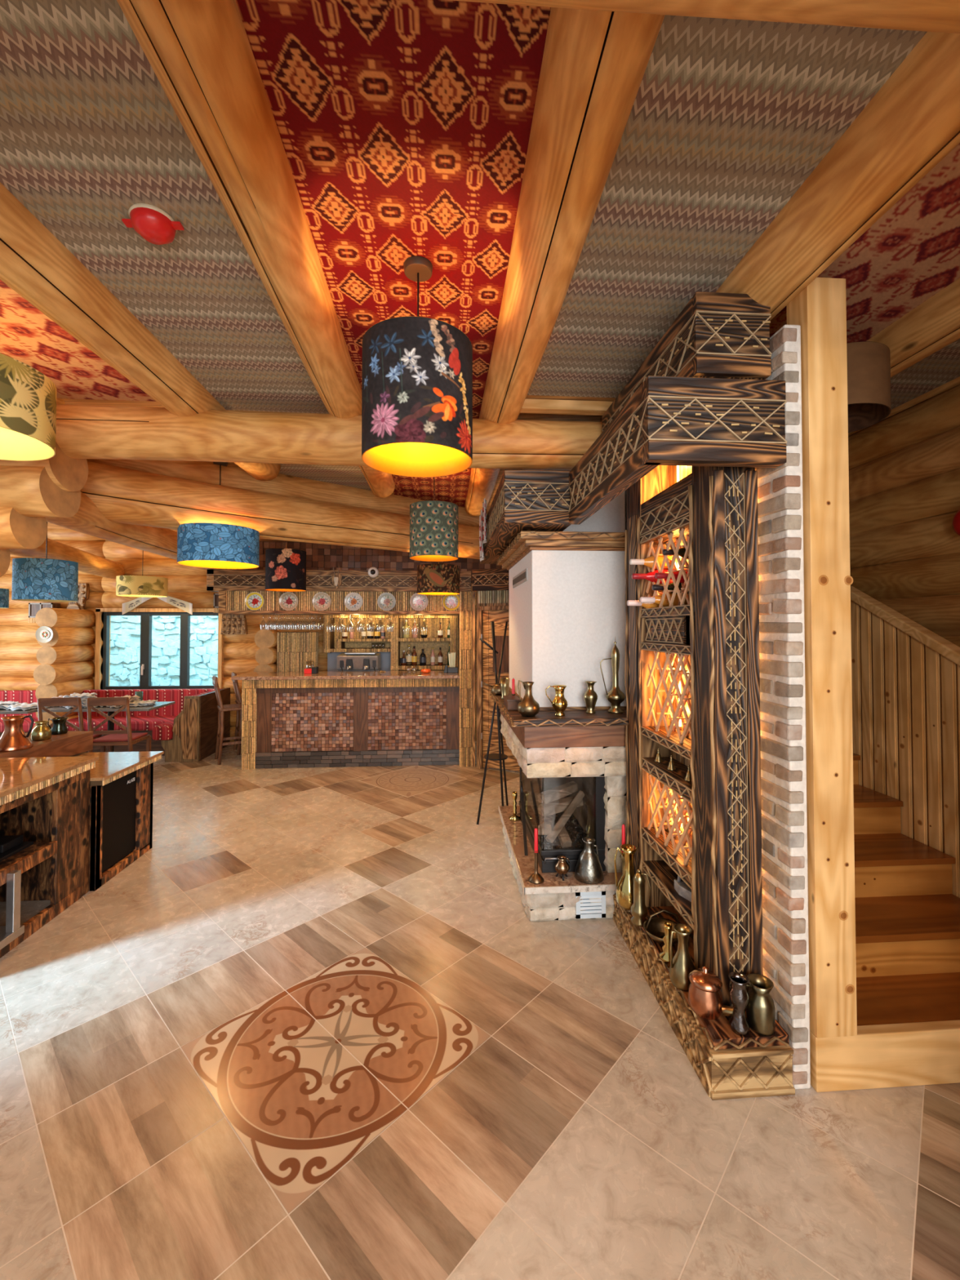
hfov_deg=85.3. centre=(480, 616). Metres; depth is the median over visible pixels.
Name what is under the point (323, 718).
bar counter
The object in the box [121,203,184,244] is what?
smoke detector
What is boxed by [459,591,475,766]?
post
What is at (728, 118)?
ceiling
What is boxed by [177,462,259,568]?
pendant lamp
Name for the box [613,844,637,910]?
jug
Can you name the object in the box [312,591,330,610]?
plate
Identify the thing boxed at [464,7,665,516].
log beam
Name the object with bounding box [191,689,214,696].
cushion
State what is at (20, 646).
wall
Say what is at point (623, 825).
candle
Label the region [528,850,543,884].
candlestick
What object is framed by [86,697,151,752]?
dining chair
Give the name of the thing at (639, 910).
grinder
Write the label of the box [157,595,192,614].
embroidered towel
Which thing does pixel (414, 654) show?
bottle
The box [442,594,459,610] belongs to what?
plate
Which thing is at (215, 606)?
wall lantern
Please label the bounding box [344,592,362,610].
plate
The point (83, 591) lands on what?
shutter
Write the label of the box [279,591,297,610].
plate
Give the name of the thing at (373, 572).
security camera
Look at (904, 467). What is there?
wall
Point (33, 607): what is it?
wall lantern
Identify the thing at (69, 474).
log beam
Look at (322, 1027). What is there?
floor
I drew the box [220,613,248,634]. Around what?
wall hanging
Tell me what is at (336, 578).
trophy
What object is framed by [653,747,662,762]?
brass bell
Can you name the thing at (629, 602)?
wine bottle
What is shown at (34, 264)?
log beam
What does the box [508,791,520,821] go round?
candlestick
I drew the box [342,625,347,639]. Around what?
bottle
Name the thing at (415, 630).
bottle
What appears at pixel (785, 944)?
wall
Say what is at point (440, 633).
bottle
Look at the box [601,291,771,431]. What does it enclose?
beam
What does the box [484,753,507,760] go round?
shelf
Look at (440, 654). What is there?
bottle
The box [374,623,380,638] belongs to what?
bottle
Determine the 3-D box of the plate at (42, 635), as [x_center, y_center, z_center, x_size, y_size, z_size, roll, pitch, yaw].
[-5.440,0.226,6.509,0.208,0.208,0.020,0,-1,-4]
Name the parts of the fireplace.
door handle, crown, firebox frame, breast trim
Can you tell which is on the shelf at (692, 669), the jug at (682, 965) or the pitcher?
the jug at (682, 965)
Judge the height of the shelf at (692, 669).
2.580 m
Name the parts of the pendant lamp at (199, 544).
lamp shade, cord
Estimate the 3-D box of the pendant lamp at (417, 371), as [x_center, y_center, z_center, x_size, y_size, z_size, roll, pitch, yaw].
[-0.233,-0.952,1.959,0.410,0.743,0.410,1,-1,-25]
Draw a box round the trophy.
[331,565,342,588]
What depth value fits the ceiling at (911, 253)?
1.93 m
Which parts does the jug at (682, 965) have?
handle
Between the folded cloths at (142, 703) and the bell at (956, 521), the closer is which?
the bell at (956, 521)
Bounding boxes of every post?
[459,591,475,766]
[786,277,857,1038]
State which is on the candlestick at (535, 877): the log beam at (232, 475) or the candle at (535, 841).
the candle at (535, 841)
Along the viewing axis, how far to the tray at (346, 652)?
6.98 m
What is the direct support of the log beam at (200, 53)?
attached to the ceiling at (529, 416)
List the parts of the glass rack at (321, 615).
rail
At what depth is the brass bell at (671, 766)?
2.50 m
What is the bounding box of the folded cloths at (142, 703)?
[128,699,157,706]
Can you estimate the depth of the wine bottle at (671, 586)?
2.56 m
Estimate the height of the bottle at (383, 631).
0.190 m
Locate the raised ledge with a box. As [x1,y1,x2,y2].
[0,731,93,757]
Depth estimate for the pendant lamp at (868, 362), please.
2.20 m
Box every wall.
[0,528,509,742]
[109,615,217,685]
[257,542,502,582]
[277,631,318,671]
[476,590,509,768]
[624,324,810,1088]
[848,376,959,647]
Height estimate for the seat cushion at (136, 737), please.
0.025 m
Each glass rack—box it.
[261,613,298,614]
[320,614,459,615]
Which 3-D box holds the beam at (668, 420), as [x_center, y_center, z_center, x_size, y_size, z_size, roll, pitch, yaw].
[0.814,-0.696,2.457,0.517,0.302,1.179,0,-1,-4]
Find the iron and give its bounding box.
[674,875,691,902]
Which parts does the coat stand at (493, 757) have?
hook arm, leg, leg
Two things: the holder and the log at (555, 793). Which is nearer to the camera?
the log at (555, 793)
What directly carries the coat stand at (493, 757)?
on the floor
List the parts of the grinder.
handle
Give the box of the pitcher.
[545,684,567,715]
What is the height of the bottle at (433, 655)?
0.250 m
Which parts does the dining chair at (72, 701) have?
leg, rail, leg, leg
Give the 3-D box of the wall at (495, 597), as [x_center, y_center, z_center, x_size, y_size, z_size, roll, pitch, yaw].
[0.515,0.624,5.912,1.200,2.300,0.070,-1,-1,25]
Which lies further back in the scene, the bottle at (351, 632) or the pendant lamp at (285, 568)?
the bottle at (351, 632)
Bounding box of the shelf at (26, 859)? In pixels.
[0,840,57,886]
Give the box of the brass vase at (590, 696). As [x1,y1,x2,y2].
[583,680,597,713]
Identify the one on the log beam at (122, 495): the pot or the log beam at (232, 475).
the log beam at (232, 475)
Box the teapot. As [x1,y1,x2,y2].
[688,966,733,1020]
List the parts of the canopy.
cane panel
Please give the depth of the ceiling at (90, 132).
1.65 m
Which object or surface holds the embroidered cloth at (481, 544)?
hanging from the beam at (497, 541)
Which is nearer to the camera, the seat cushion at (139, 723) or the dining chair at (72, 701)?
the dining chair at (72, 701)
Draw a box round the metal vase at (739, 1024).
[728,971,749,1035]
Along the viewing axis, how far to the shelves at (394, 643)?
7.42 m
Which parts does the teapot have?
lid, spout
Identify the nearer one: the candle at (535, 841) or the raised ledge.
the candle at (535, 841)
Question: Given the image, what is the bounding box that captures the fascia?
[471,568,509,591]
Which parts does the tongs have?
handle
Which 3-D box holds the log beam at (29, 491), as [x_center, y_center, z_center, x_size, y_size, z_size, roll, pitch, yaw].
[-4.782,-0.748,2.882,4.671,0.346,0.346,0,-1,-4]
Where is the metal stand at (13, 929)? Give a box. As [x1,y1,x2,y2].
[0,870,24,950]
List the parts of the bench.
panel, raised moulding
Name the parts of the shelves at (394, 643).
shelf, shelf, rail, shelf, shelf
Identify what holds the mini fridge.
in the base cabinet at (110, 766)
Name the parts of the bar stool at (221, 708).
crest rail, leg, leg, seat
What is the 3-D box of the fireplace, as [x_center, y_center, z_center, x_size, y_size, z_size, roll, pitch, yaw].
[0.541,0.220,3.713,0.842,3.014,1.583,0,-1,-4]
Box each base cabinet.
[0,755,98,958]
[69,751,164,891]
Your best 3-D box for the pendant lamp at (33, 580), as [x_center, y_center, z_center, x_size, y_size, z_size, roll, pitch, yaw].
[-3.631,-0.705,4.367,0.424,1.148,0.424,1,-2,-40]
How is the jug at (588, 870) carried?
on the fireplace
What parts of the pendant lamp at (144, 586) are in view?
lamp shade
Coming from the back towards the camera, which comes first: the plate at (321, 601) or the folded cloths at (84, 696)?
the plate at (321, 601)
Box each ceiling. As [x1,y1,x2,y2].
[0,0,371,490]
[0,280,155,401]
[47,384,959,530]
[235,0,551,507]
[527,14,926,397]
[769,142,959,342]
[890,338,959,409]
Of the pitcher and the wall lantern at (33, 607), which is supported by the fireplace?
the pitcher
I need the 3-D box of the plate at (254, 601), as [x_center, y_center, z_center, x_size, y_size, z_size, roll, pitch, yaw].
[-2.634,-0.177,6.094,0.216,0.216,0.027,0,-1,-4]
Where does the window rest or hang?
in the wall
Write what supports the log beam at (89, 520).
attached to the wall at (20, 646)
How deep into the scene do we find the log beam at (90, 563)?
5.93 m
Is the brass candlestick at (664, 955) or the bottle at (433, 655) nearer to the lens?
the brass candlestick at (664, 955)
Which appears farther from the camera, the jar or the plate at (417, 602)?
the plate at (417, 602)
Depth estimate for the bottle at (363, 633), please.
7.25 m
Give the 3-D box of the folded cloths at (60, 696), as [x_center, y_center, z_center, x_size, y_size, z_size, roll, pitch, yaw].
[-4.777,0.978,6.054,0.361,0.116,0.281,0,-1,15]
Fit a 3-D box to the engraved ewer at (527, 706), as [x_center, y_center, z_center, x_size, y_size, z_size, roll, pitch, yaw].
[0.280,0.471,3.009,0.132,0.208,0.132,0,-1,-4]
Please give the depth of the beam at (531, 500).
3.02 m
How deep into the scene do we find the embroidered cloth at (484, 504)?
4.12 m
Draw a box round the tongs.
[520,781,528,855]
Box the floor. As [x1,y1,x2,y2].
[0,740,959,1279]
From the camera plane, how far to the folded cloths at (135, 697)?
6.05 m
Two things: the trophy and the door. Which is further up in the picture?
the trophy
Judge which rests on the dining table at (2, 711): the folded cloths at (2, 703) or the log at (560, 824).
the folded cloths at (2, 703)
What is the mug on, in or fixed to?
on the raised ledge
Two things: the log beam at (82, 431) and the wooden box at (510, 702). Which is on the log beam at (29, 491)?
the log beam at (82, 431)
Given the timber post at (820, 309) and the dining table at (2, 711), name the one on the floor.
the dining table at (2, 711)
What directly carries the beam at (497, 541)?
attached to the fireplace
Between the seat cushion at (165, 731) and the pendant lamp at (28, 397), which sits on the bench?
the seat cushion at (165, 731)
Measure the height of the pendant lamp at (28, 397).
0.543 m
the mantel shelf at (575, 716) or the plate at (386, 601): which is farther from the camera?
the plate at (386, 601)
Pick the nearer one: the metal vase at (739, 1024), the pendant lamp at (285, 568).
the metal vase at (739, 1024)
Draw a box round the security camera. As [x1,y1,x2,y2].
[368,567,378,577]
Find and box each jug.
[0,715,34,751]
[573,836,604,884]
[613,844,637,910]
[668,923,695,991]
[746,973,775,1036]
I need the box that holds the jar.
[31,720,51,741]
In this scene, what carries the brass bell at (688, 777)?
on the shelf at (692, 669)
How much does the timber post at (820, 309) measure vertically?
2.735 m
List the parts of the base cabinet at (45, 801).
rail, rail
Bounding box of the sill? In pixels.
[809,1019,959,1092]
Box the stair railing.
[850,585,959,897]
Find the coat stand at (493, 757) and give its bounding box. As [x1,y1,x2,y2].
[476,621,508,824]
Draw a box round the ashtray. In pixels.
[421,668,431,673]
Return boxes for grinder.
[631,868,650,926]
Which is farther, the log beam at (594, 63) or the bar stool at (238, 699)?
the bar stool at (238, 699)
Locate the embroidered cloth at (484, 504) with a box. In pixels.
[482,497,486,543]
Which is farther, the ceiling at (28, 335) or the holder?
the holder
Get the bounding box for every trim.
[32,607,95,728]
[253,629,278,671]
[259,537,296,542]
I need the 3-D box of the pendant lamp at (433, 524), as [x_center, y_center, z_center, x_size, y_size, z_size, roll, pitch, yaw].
[-0.379,-0.876,4.303,0.413,0.797,0.413,0,-1,-5]
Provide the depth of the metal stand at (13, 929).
2.63 m
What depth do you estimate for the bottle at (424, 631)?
7.30 m
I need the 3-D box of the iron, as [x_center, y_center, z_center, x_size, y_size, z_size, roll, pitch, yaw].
[0.942,1.221,2.385,0.070,0.108,0.133,1,-1,-29]
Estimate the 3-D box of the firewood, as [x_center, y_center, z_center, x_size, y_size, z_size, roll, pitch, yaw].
[0.519,1.412,3.497,0.340,0.028,0.800,0,-1,-4]
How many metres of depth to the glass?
6.21 m
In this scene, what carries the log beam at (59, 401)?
attached to the ceiling at (529, 416)
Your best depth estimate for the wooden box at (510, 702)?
3.21 m
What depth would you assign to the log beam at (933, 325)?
2.24 m
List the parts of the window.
handle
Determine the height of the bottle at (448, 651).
0.300 m
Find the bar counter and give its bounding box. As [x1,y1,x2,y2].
[231,671,459,769]
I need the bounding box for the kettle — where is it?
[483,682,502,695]
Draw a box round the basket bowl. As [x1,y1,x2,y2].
[643,909,679,944]
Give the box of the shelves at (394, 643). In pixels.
[323,615,457,671]
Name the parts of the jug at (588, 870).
handle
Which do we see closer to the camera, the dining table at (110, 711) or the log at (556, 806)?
the log at (556, 806)
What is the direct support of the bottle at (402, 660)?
on the shelves at (394, 643)
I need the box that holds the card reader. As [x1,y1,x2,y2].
[304,666,318,673]
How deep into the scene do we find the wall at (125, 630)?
9.60 m
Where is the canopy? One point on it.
(233, 587)
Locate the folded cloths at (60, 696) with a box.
[51,695,66,706]
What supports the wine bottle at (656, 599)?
in the shelf at (692, 669)
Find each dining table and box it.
[0,706,57,714]
[42,701,175,751]
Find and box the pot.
[554,855,569,880]
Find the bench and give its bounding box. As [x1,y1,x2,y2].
[0,687,230,762]
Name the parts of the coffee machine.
steam arm, steam arm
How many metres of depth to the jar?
3.64 m
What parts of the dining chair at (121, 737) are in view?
leg, rail, leg, rail, seat frame, leg, leg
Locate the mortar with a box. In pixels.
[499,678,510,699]
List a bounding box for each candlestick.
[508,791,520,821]
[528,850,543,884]
[619,851,624,874]
[659,922,675,963]
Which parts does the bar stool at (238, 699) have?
crest rail, leg, leg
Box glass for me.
[134,691,142,701]
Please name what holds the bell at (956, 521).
attached to the wall at (904, 467)
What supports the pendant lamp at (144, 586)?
hanging from the ceiling at (529, 416)
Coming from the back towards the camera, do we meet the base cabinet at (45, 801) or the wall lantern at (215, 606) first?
the wall lantern at (215, 606)
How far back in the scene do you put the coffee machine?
6.84 m
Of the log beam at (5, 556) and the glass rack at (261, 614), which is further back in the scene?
the glass rack at (261, 614)
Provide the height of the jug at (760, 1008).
0.165 m
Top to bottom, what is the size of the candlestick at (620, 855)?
0.240 m
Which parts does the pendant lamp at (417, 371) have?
lamp shade, cord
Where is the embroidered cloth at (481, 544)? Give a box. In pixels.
[479,509,484,561]
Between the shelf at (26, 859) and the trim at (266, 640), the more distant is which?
the trim at (266, 640)
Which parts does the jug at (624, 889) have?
handle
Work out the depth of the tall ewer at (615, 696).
3.11 m
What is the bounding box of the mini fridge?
[102,770,136,872]
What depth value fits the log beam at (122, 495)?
4.28 m
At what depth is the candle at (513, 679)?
3.46 m
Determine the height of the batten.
0.057 m
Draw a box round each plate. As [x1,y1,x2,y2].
[35,626,53,642]
[244,591,264,610]
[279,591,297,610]
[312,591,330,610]
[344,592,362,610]
[377,592,395,610]
[409,592,427,610]
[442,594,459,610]
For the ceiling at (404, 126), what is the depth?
1.47 m
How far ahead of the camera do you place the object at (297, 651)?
6.93 m
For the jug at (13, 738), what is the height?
0.211 m
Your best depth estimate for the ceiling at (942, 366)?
2.82 m
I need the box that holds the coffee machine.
[336,652,381,671]
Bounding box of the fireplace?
[489,468,629,921]
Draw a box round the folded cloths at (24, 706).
[0,702,48,711]
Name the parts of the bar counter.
mosaic panel, mosaic panel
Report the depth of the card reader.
6.41 m
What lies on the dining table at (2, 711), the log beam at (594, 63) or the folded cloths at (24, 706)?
the folded cloths at (24, 706)
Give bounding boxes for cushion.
[0,688,220,717]
[0,715,176,732]
[93,732,147,742]
[152,720,173,740]
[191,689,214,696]
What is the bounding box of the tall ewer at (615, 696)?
[600,638,625,713]
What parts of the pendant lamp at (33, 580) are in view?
lamp shade, cord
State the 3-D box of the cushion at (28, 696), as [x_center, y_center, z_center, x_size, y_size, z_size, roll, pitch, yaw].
[-5.494,1.198,7.042,3.850,0.400,0.120,0,-1,-4]
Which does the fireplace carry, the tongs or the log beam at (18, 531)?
the tongs
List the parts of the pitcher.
handle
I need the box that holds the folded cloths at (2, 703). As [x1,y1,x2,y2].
[0,700,18,709]
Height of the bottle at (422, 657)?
0.230 m
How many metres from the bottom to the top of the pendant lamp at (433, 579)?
1.004 m
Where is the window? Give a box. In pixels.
[94,608,224,689]
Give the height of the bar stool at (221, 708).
1.051 m
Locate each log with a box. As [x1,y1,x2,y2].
[537,781,577,804]
[537,795,583,817]
[537,813,555,835]
[545,790,584,843]
[557,826,572,848]
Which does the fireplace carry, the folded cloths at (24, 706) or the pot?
the pot
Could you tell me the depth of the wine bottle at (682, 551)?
2.49 m
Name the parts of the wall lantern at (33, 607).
frame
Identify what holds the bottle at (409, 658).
on the shelves at (394, 643)
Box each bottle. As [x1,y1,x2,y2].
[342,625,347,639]
[349,624,353,639]
[361,623,366,635]
[366,622,373,639]
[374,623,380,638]
[380,625,385,638]
[400,650,407,665]
[403,620,409,638]
[405,644,412,662]
[411,645,417,665]
[412,621,417,638]
[419,648,426,665]
[420,619,427,638]
[430,647,435,665]
[437,622,443,637]
[437,647,442,665]
[447,621,449,637]
[447,644,449,665]
[626,595,659,608]
[629,555,677,569]
[631,568,672,583]
[639,592,687,606]
[651,582,688,594]
[654,568,687,583]
[662,546,688,559]
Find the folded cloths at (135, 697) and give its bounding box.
[106,694,140,707]
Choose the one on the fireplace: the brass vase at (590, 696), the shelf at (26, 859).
the brass vase at (590, 696)
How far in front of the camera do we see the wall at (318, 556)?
7.46 m
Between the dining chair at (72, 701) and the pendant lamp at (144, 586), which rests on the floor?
the dining chair at (72, 701)
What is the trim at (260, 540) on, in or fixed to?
attached to the wall at (318, 556)
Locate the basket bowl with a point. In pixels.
(654, 927)
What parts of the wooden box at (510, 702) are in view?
lid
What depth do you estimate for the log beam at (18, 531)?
3.00 m
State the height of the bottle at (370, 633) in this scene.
0.220 m
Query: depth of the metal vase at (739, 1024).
1.88 m
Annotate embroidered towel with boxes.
[122,596,152,614]
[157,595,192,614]
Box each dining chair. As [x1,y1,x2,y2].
[37,697,106,752]
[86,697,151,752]
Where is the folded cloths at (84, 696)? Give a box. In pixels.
[62,692,97,708]
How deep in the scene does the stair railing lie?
2.74 m
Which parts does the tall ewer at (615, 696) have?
handle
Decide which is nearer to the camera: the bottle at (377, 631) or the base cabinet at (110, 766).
the base cabinet at (110, 766)
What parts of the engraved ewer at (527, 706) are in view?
handle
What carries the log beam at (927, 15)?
attached to the wall at (904, 467)
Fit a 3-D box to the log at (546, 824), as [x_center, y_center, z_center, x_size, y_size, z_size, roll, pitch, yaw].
[0.441,1.291,3.369,0.085,0.095,0.410,0,-1,12]
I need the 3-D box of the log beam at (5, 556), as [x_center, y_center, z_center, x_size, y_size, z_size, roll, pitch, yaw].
[-4.978,-0.361,2.880,4.280,0.284,0.285,0,-1,-4]
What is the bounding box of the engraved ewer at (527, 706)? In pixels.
[516,680,539,716]
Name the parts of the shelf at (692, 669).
post, shelf rail, shelf rail, shelf rail, rail, shelf rail, shelf rail, panel, shelf rail, shelf rail, post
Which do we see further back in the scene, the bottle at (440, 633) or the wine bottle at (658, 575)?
the bottle at (440, 633)
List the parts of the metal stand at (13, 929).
plate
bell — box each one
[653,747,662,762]
[666,755,675,770]
[684,764,691,782]
[951,509,959,535]
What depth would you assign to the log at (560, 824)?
3.24 m
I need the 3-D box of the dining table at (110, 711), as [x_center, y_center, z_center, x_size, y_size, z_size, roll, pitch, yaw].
[-4.291,1.407,6.051,1.150,0.740,0.580,0,-1,-4]
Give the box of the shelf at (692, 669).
[613,465,795,1100]
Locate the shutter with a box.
[66,582,89,609]
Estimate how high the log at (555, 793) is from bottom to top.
0.096 m
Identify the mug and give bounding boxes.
[47,716,67,734]
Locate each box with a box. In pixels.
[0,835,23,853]
[503,695,519,710]
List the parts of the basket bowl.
handle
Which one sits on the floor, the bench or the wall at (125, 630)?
the bench
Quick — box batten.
[520,399,613,415]
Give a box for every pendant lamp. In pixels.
[0,353,56,461]
[0,588,8,608]
[11,521,78,601]
[115,550,168,597]
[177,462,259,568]
[265,540,306,591]
[361,256,472,477]
[409,476,457,561]
[417,561,459,595]
[846,341,891,432]
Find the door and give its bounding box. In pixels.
[477,605,519,772]
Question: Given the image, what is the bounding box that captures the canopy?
[206,568,471,615]
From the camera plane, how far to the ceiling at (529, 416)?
3.23 m
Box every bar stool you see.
[212,675,242,764]
[231,671,242,755]
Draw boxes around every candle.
[511,678,515,693]
[533,826,537,853]
[622,824,625,853]
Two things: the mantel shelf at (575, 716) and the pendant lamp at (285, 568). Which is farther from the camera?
the pendant lamp at (285, 568)
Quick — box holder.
[443,652,457,672]
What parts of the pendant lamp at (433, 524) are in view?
lamp shade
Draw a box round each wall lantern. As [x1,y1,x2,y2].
[28,602,60,622]
[213,593,218,613]
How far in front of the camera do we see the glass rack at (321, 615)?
6.81 m
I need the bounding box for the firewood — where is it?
[525,806,587,848]
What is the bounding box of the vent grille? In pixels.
[575,891,605,918]
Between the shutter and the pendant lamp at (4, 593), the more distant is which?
the shutter
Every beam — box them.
[0,182,280,480]
[0,440,88,491]
[0,465,80,517]
[0,506,47,549]
[0,549,10,577]
[9,537,124,579]
[45,491,248,569]
[55,404,602,469]
[56,397,64,404]
[80,461,479,559]
[86,458,488,527]
[116,0,395,497]
[451,0,959,33]
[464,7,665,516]
[480,484,519,564]
[498,469,571,531]
[568,375,786,524]
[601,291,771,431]
[715,31,959,320]
[866,277,959,377]
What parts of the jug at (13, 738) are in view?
handle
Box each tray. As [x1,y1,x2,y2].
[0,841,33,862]
[345,652,377,653]
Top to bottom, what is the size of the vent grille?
0.147 m
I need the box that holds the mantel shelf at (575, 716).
[493,690,628,727]
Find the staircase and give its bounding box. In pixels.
[853,753,959,1025]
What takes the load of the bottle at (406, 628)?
on the shelves at (394, 643)
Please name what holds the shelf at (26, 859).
attached to the base cabinet at (45, 801)
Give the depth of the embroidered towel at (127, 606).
7.25 m
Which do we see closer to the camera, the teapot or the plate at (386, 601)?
the teapot
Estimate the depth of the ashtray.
6.47 m

